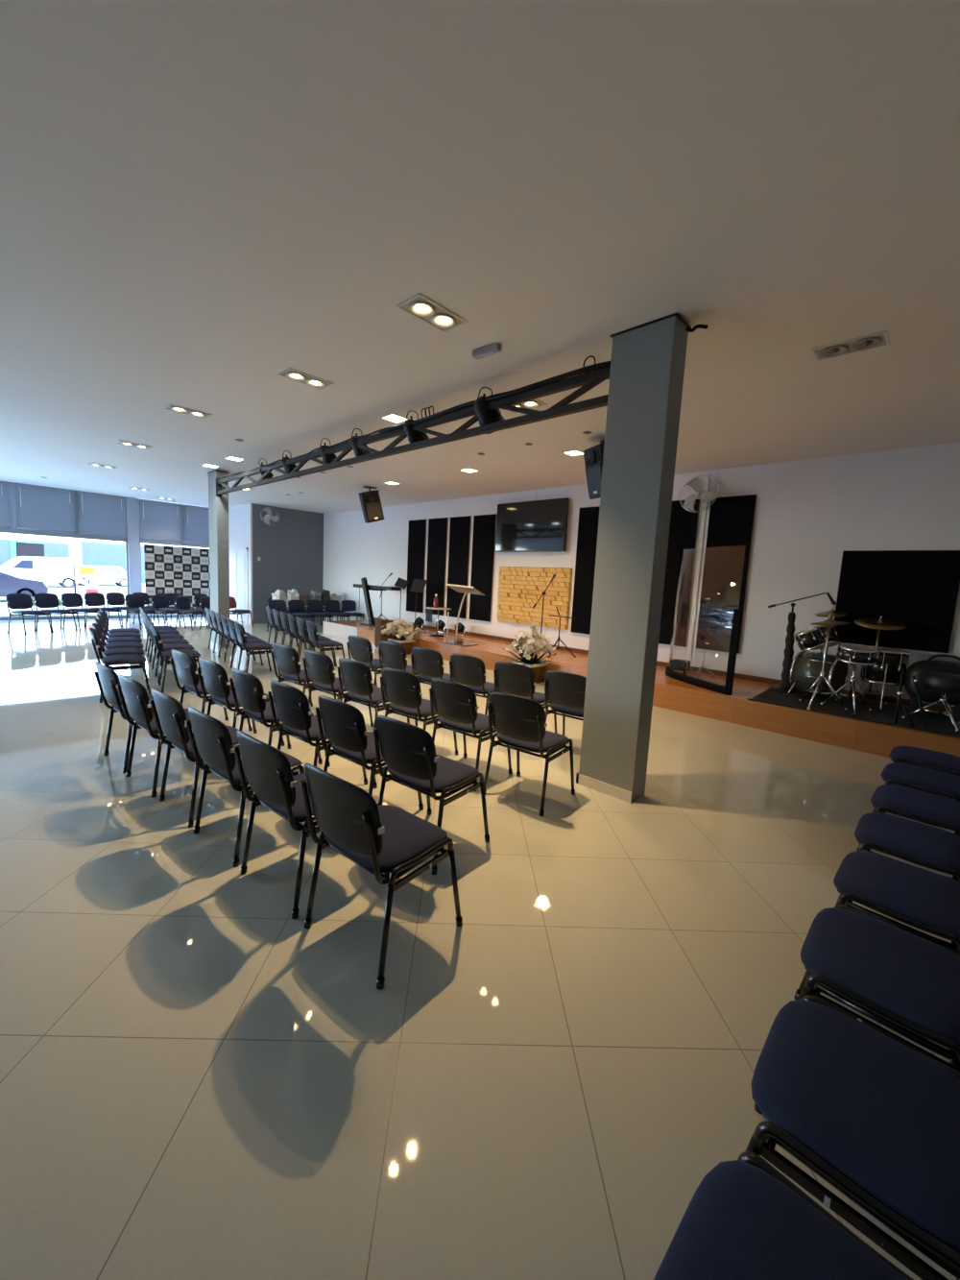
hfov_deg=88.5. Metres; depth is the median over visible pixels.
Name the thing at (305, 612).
chair
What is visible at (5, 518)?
window blind
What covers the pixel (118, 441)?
recessed light
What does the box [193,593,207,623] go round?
chair
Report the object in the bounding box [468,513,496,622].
acoustic panel
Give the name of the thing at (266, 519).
wall fan
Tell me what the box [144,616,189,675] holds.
chair
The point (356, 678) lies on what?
chair
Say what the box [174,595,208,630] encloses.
chair
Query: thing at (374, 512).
speaker grille
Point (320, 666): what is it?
chair
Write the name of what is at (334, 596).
cloth bag
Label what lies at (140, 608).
chair
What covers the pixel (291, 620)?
chair
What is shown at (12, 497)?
window
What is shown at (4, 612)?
pavement
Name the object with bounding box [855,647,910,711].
tom drum
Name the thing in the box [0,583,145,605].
road
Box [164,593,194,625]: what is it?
chair
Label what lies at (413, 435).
stage light
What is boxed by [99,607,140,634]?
chair
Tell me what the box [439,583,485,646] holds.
lectern
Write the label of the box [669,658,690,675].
stage monitor
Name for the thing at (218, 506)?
pillar
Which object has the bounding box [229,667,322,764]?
chair
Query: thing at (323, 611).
chair
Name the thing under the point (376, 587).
keyboard
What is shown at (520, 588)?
relief panel
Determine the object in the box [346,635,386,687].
chair
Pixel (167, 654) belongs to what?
chair
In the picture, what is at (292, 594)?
cloth bag
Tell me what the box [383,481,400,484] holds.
recessed light
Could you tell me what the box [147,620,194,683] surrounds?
chair
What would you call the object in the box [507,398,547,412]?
recessed light
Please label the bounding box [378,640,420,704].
chair
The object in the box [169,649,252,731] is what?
chair
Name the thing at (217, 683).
chair
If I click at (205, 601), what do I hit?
chair
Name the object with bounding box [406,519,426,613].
acoustic panel
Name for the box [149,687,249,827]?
chair
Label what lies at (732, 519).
acoustic panel
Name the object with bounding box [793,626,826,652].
tom drum
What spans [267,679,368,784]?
chair
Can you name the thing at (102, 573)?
van
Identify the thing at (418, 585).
music stand
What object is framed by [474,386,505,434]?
stage light
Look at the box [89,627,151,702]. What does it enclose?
chair
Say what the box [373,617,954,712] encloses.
baseboard
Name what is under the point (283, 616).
chair
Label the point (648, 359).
pillar
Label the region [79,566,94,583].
street sign
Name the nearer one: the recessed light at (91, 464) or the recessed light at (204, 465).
the recessed light at (204, 465)
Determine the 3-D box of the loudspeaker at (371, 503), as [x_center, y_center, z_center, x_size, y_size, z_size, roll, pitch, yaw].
[-2.332,-2.902,10.529,0.542,0.826,0.442,-1,8,-30]
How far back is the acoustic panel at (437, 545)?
11.97 m
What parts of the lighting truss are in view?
plate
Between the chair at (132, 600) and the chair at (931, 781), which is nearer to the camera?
the chair at (931, 781)
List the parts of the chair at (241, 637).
post, leg, backrest, leg, seat, post, rail, leg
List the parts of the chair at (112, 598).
seat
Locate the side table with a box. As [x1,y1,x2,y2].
[425,606,451,636]
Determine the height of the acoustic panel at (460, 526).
2.332 m
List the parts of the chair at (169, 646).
backrest, leg, seat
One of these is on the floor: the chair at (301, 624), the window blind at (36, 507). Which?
the chair at (301, 624)
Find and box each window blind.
[0,481,10,528]
[14,483,76,532]
[76,490,127,536]
[138,498,182,541]
[183,504,209,543]
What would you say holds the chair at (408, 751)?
on the floor
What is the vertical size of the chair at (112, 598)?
0.828 m
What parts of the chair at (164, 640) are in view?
backrest, leg, seat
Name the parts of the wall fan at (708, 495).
fan blade, fan blade, fan blade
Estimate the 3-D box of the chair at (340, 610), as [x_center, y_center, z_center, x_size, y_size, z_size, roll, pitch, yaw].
[-4.452,-0.846,14.957,0.577,0.828,0.533,9,10,43]
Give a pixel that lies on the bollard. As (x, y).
(73, 565)
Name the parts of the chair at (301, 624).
post, backrest, post, seat, leg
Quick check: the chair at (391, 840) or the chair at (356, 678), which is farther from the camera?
the chair at (356, 678)
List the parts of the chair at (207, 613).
backrest, leg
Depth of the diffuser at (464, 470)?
8.39 m
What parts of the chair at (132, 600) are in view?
seat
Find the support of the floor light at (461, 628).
on the stage platform
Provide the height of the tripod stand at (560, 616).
0.889 m
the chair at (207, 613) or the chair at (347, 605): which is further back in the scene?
the chair at (347, 605)
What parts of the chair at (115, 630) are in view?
seat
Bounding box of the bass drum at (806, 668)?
[785,647,848,700]
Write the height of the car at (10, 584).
1.300 m
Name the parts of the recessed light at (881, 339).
lamp bulb, lamp bulb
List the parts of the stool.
leg, stool seat, leg, leg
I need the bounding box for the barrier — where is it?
[85,583,97,607]
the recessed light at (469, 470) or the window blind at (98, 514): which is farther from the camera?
the window blind at (98, 514)
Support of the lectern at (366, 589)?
on the stage platform
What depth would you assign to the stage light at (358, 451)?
6.12 m
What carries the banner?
on the floor
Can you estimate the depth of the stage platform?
6.17 m
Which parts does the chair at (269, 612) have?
backrest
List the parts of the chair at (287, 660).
post, backrest, seat, post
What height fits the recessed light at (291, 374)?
0.022 m
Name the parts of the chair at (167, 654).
backrest, leg, leg, post, seat, rail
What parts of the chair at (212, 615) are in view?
backrest, leg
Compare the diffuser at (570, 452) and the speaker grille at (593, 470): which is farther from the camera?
the diffuser at (570, 452)
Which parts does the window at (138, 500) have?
frame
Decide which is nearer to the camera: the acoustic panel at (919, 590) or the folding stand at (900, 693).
the folding stand at (900, 693)
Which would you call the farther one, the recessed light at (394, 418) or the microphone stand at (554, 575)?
the microphone stand at (554, 575)
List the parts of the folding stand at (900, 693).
leg, knob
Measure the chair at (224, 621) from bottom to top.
0.828 m
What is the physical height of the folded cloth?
0.330 m
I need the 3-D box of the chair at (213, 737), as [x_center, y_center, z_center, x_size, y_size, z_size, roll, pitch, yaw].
[-1.371,0.772,2.933,0.533,0.828,0.577,8,9,38]
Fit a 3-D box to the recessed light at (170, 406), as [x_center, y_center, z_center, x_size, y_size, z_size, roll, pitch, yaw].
[-3.479,-2.721,5.875,0.246,0.022,0.446,9,10,43]
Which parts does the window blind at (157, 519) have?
head rail, rail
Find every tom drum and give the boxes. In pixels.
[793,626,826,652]
[812,625,840,650]
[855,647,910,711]
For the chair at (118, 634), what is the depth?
7.73 m
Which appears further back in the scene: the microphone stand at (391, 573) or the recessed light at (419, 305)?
the microphone stand at (391, 573)
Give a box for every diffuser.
[226,457,242,460]
[384,414,405,422]
[461,468,477,472]
[564,450,583,455]
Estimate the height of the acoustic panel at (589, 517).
2.332 m
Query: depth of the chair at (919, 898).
1.92 m
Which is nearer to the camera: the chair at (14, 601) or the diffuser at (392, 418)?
the diffuser at (392, 418)
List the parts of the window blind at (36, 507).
head rail, rail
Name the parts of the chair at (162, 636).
backrest, leg, seat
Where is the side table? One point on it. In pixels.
(433, 608)
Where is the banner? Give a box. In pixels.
[144,544,210,614]
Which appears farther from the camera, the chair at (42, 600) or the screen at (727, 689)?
the chair at (42, 600)
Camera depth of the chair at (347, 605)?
14.35 m
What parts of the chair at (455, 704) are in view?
leg, post, backrest, leg, seat, leg, post, rail, leg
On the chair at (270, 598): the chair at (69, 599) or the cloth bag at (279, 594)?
the cloth bag at (279, 594)
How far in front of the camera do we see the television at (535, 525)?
9.82 m
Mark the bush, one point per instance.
(60, 600)
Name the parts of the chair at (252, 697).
post, leg, backrest, post, leg, seat, leg, rail, leg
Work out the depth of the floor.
1.89 m
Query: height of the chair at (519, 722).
0.828 m
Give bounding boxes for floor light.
[415,616,424,628]
[435,619,445,632]
[455,622,464,635]
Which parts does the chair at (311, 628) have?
post, backrest, post, seat, rail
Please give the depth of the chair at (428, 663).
5.50 m
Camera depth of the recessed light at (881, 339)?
3.62 m
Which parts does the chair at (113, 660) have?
backrest, post, rail, seat, leg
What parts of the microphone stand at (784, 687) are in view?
boom arm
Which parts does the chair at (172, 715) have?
post, leg, backrest, leg, post, seat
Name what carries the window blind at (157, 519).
attached to the wall at (132, 519)
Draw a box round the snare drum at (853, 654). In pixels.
[821,643,878,716]
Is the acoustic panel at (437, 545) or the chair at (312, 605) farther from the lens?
the chair at (312, 605)
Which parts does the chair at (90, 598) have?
backrest, seat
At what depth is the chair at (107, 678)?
3.77 m
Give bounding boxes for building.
[0,531,209,583]
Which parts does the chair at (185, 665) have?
post, leg, backrest, post, leg, seat, leg, leg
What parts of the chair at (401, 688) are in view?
post, backrest, seat, post, rail, leg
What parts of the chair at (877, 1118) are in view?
leg, leg, rail, post, rail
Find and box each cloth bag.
[271,589,287,604]
[286,588,299,606]
[298,592,310,610]
[309,590,321,601]
[319,589,330,609]
[330,593,341,609]
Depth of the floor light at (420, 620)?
12.17 m
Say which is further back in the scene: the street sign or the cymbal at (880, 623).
the street sign
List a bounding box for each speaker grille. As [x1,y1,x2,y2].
[364,501,383,521]
[585,462,602,496]
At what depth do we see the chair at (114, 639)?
7.24 m
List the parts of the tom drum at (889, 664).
leg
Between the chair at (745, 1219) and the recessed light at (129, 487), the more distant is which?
the recessed light at (129, 487)
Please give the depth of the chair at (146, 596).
13.18 m
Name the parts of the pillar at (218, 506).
skirting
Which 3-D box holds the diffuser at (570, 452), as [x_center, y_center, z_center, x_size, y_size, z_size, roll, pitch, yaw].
[1.329,-2.638,6.946,0.210,0.007,0.210,9,10,43]
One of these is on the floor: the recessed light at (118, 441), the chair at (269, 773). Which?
the chair at (269, 773)
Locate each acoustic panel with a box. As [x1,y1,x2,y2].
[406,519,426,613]
[425,517,448,615]
[446,515,471,618]
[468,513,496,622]
[570,506,600,634]
[658,498,700,647]
[696,494,757,653]
[833,550,959,653]
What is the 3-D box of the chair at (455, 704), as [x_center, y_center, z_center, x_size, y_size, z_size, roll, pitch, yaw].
[-0.088,0.702,4.040,0.533,0.828,0.577,8,9,38]
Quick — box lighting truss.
[216,355,610,496]
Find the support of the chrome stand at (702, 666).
on the stage platform
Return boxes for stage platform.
[327,620,959,757]
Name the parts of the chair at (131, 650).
seat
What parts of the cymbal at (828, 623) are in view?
leg, leg, leg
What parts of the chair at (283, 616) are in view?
backrest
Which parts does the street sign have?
sign plate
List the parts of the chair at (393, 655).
post, backrest, post, seat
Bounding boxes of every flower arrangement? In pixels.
[379,617,425,654]
[502,622,556,683]
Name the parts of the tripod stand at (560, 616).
cross arm, leg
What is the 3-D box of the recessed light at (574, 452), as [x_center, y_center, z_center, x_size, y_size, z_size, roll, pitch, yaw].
[1.328,-2.636,6.947,0.242,0.011,0.242,9,10,43]
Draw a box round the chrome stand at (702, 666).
[693,649,717,678]
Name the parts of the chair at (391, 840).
leg, post, backrest, rail, leg, seat, post, rail, leg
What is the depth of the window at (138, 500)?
14.90 m
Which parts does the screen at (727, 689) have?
edge post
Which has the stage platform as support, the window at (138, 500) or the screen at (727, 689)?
the screen at (727, 689)
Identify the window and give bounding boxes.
[0,482,130,618]
[0,538,69,565]
[81,541,126,571]
[138,500,209,615]
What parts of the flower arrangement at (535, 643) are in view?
planter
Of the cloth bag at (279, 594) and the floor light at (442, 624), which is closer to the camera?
the floor light at (442, 624)
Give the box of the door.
[235,547,248,623]
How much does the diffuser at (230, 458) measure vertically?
0.007 m
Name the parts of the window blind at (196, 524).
head rail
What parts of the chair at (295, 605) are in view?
seat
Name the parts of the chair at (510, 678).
post, backrest, seat, post, leg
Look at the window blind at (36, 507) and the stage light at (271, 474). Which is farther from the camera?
the window blind at (36, 507)
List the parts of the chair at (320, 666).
post, leg, backrest, seat, post, leg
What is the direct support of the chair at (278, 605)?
on the floor
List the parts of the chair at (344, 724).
post, leg, backrest, seat, post, leg, leg, rail, leg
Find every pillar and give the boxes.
[207,470,230,648]
[576,312,708,802]
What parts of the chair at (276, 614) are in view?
backrest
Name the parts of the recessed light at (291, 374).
lamp bulb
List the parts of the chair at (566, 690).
post, leg, backrest, seat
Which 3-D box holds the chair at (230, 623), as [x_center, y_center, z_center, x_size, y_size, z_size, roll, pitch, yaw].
[-3.682,0.061,7.826,0.577,0.828,0.533,-3,9,-38]
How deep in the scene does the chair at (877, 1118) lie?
1.07 m
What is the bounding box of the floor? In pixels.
[0,616,956,1279]
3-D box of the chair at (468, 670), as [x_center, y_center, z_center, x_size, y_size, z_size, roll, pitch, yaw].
[-0.013,0.544,5.374,0.533,0.828,0.577,8,9,37]
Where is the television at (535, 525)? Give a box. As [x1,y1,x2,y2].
[495,497,569,552]
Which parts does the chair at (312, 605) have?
seat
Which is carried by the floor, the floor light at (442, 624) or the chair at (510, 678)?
the chair at (510, 678)
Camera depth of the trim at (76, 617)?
13.49 m
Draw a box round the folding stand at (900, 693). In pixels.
[893,669,927,728]
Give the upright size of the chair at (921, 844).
0.828 m
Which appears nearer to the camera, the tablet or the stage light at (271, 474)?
the stage light at (271, 474)
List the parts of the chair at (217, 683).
post, leg, backrest, post, leg, seat, rail, leg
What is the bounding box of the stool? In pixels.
[901,671,959,732]
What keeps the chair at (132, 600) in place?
on the floor
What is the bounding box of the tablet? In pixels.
[394,577,409,589]
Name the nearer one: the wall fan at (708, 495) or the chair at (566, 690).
the chair at (566, 690)
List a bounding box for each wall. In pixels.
[0,497,209,618]
[228,503,252,622]
[252,503,323,623]
[322,442,959,706]
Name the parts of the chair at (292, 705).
post, leg, backrest, seat, post, leg, rail, leg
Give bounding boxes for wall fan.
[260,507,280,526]
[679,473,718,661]
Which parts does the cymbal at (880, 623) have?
leg, leg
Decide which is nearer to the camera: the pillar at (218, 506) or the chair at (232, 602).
the pillar at (218, 506)
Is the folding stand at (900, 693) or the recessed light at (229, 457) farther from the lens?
the recessed light at (229, 457)
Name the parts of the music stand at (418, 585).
desk plate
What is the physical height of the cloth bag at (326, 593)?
0.614 m
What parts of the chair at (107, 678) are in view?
post, backrest, leg, post, leg, seat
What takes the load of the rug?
on the stage platform
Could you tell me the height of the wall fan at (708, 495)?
2.940 m
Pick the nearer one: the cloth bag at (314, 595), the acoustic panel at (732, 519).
the acoustic panel at (732, 519)
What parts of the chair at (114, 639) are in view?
seat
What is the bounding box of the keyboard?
[353,583,400,604]
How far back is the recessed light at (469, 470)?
8.38 m
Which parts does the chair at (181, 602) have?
seat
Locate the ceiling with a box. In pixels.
[0,0,959,513]
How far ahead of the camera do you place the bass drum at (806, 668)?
6.06 m
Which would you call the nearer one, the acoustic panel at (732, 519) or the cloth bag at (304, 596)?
the acoustic panel at (732, 519)
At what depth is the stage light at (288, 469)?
7.45 m
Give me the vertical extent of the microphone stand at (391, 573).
1.360 m
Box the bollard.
[72,564,75,593]
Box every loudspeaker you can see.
[359,485,384,523]
[583,439,604,499]
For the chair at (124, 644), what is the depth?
6.75 m
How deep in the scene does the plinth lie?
10.79 m
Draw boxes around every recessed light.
[86,462,118,468]
[115,439,152,449]
[128,486,150,490]
[164,403,212,418]
[201,463,219,468]
[224,456,244,461]
[277,367,334,389]
[380,412,410,423]
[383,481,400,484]
[396,292,468,333]
[458,467,479,472]
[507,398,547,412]
[562,449,583,456]
[810,330,890,361]
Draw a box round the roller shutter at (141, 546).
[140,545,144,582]
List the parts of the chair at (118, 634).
seat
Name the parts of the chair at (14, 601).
leg, backrest, leg, seat, leg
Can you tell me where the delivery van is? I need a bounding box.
[0,555,82,587]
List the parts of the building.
entrance frame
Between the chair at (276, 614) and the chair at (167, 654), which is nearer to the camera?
the chair at (167, 654)
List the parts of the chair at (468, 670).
post, backrest, seat, leg, post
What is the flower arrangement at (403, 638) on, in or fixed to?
on the floor
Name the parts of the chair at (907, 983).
leg, leg, rail, post, rail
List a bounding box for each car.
[0,571,48,600]
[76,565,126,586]
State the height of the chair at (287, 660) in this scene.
0.828 m
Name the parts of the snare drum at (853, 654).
leg, leg, leg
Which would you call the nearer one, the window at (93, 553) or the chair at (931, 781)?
the chair at (931, 781)
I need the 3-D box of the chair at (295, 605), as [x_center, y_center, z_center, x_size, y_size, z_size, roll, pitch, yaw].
[-4.802,-0.645,13.165,0.577,0.828,0.533,9,10,43]
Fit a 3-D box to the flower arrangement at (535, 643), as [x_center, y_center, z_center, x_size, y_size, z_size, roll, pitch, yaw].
[0.777,0.198,7.926,0.993,0.972,0.903,10,10,44]
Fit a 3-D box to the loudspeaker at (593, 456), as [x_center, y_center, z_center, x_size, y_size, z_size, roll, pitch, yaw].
[1.601,-2.216,6.264,0.506,0.800,0.425,0,7,-21]
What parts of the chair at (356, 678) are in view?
post, backrest, seat, leg, post, rail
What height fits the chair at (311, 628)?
0.828 m
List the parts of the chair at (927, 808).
rail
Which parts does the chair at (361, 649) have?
post, backrest, seat, post, leg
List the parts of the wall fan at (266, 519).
fan blade, fan blade, fan blade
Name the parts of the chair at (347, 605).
seat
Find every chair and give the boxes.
[6,593,52,634]
[34,593,77,632]
[61,592,97,630]
[84,592,121,627]
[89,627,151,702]
[91,622,148,682]
[94,618,148,678]
[94,661,182,772]
[96,614,145,665]
[97,610,141,639]
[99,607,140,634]
[105,592,142,627]
[116,673,192,797]
[124,594,160,629]
[132,592,165,624]
[139,606,176,653]
[141,609,180,660]
[143,612,184,666]
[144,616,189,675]
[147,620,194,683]
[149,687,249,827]
[150,625,203,692]
[151,594,186,627]
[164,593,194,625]
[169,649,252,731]
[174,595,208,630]
[185,705,315,867]
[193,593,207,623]
[196,657,285,746]
[199,596,210,628]
[204,607,236,649]
[209,609,246,655]
[215,611,253,659]
[220,614,258,666]
[226,617,268,667]
[229,596,253,627]
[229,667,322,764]
[233,621,280,676]
[233,729,324,918]
[265,606,297,646]
[266,597,291,627]
[266,599,293,632]
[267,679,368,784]
[270,643,336,706]
[271,608,306,650]
[279,611,313,651]
[287,606,311,621]
[287,613,323,653]
[288,599,313,623]
[295,616,335,666]
[300,762,462,990]
[302,650,373,726]
[305,620,345,667]
[306,600,331,628]
[308,610,328,625]
[315,695,423,810]
[321,609,344,625]
[324,600,348,621]
[337,657,410,728]
[341,600,364,620]
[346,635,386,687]
[372,714,489,875]
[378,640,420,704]
[379,667,458,755]
[410,646,457,684]
[429,677,512,791]
[449,653,502,733]
[483,691,575,816]
[492,661,557,733]
[544,670,586,735]
[653,1151,914,1279]
[746,994,959,1279]
[794,904,959,1072]
[833,849,959,953]
[835,811,959,904]
[870,783,959,835]
[872,745,959,810]
[872,762,959,812]
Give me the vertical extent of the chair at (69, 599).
0.828 m
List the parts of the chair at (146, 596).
seat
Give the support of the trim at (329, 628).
attached to the stage platform
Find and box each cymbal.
[798,612,848,710]
[815,606,849,653]
[854,615,906,704]
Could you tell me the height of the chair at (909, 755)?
0.828 m
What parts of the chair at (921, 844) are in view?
seat, rail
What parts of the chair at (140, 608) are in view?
leg, seat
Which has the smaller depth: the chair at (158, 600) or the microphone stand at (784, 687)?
the microphone stand at (784, 687)
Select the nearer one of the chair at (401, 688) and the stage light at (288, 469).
the chair at (401, 688)
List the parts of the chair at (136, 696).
post, leg, backrest, post, leg, seat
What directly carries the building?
on the pavement at (45, 583)
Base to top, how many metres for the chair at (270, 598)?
0.828 m
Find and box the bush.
[32,599,64,605]
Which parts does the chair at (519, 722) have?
leg, post, backrest, leg, seat, leg, post, rail, leg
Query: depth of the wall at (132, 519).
14.11 m
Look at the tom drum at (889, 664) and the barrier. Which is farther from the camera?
the barrier
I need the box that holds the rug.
[748,686,959,737]
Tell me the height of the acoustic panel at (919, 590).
1.207 m
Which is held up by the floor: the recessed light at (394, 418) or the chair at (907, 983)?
the chair at (907, 983)
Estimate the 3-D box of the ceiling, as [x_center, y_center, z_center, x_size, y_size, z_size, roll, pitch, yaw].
[-3.676,-2.797,5.107,21.950,0.300,13.730,9,10,43]
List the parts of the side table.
leg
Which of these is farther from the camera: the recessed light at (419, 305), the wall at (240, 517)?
the wall at (240, 517)
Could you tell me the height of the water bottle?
0.305 m
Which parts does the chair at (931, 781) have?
seat, rail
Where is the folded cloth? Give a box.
[425,606,433,622]
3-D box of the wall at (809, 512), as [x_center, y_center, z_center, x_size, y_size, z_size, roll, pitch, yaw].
[1.894,-1.208,9.365,19.400,3.524,0.150,9,10,43]
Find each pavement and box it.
[0,605,126,616]
[45,582,144,585]
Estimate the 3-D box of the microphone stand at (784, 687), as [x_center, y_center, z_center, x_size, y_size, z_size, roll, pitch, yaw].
[4.164,0.024,6.491,0.746,1.336,0.300,9,10,43]
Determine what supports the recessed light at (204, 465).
in the ceiling
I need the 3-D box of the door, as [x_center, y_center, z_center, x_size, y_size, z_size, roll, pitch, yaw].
[-7.141,-1.651,14.759,0.920,2.200,0.090,9,10,43]
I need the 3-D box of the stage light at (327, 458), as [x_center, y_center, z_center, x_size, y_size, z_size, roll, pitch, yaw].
[-2.053,-2.539,6.730,0.236,0.377,0.257,9,10,43]
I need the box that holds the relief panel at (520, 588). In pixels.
[496,566,572,629]
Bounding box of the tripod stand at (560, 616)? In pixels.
[548,605,576,657]
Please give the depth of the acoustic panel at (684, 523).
7.92 m
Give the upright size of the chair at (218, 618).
0.828 m
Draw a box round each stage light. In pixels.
[258,458,273,479]
[282,450,299,473]
[319,437,337,463]
[350,428,371,457]
[403,410,429,443]
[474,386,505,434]
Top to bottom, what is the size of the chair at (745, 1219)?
0.828 m
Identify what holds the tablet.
on the tablet stand
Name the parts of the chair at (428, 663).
post, backrest, seat, post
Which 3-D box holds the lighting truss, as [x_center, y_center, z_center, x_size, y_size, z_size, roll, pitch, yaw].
[-2.000,-2.464,6.572,8.412,0.421,0.114,9,10,43]
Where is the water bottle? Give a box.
[434,594,438,607]
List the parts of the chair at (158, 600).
seat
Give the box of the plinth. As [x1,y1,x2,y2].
[374,619,391,648]
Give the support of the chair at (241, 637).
on the floor
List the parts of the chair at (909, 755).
seat, rail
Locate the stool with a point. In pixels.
(944, 682)
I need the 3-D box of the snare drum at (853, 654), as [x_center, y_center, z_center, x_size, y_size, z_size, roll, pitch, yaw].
[4.189,0.430,5.604,0.473,0.764,0.488,9,10,43]
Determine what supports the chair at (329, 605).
on the floor
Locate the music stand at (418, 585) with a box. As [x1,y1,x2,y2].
[406,579,427,631]
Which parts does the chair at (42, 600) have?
seat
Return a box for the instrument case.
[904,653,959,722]
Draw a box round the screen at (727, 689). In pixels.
[665,545,741,695]
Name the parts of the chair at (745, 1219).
rail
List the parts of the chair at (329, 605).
seat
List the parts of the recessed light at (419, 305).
lamp bulb, lamp bulb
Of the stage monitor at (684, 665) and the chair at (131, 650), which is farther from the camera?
the stage monitor at (684, 665)
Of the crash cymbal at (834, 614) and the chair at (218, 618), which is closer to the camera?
the crash cymbal at (834, 614)
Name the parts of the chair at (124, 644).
seat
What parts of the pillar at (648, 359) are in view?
skirting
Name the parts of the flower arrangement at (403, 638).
planter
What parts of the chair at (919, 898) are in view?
rail, post, rail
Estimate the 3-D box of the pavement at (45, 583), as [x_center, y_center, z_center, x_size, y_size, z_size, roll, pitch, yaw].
[-31.595,-5.110,44.059,13.000,0.150,100.000,9,10,43]
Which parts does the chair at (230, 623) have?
backrest, post, leg, seat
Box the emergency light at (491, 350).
[472,342,501,360]
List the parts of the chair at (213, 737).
post, leg, backrest, leg, seat, post, rail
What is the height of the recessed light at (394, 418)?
0.011 m
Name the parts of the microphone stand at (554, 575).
boom arm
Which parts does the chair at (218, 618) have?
backrest, leg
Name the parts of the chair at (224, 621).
backrest, leg, seat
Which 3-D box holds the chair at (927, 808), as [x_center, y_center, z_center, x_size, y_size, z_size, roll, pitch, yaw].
[2.546,0.985,2.804,0.577,0.828,0.533,10,10,44]
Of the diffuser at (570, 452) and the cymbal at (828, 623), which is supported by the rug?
the cymbal at (828, 623)
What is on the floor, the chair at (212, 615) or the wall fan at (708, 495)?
the chair at (212, 615)
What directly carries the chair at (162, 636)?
on the floor
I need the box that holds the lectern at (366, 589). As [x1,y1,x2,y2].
[360,577,386,627]
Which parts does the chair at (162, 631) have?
leg, seat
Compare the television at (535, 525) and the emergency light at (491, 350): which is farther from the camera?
the television at (535, 525)
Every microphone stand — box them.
[374,573,392,622]
[532,574,556,654]
[768,592,836,693]
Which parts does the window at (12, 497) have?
frame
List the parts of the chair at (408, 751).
leg, post, rail, backrest, leg, seat, leg, post, rail, leg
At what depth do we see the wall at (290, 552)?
14.93 m
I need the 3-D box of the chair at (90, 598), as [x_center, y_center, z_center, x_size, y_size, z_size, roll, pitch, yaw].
[-9.202,-0.725,12.001,0.577,0.828,0.533,5,7,16]
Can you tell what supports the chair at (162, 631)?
on the floor
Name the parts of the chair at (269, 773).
post, leg, backrest, seat, post, leg, rail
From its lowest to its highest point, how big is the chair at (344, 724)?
0.828 m
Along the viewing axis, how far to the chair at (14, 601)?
10.43 m
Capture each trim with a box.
[0,615,204,620]
[322,621,358,638]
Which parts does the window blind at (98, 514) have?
head rail, rail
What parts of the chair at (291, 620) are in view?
backrest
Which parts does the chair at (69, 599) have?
leg, seat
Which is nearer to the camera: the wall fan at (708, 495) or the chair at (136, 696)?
the chair at (136, 696)
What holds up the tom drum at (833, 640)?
attached to the bass drum at (806, 668)
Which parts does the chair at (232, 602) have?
seat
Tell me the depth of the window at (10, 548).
36.68 m

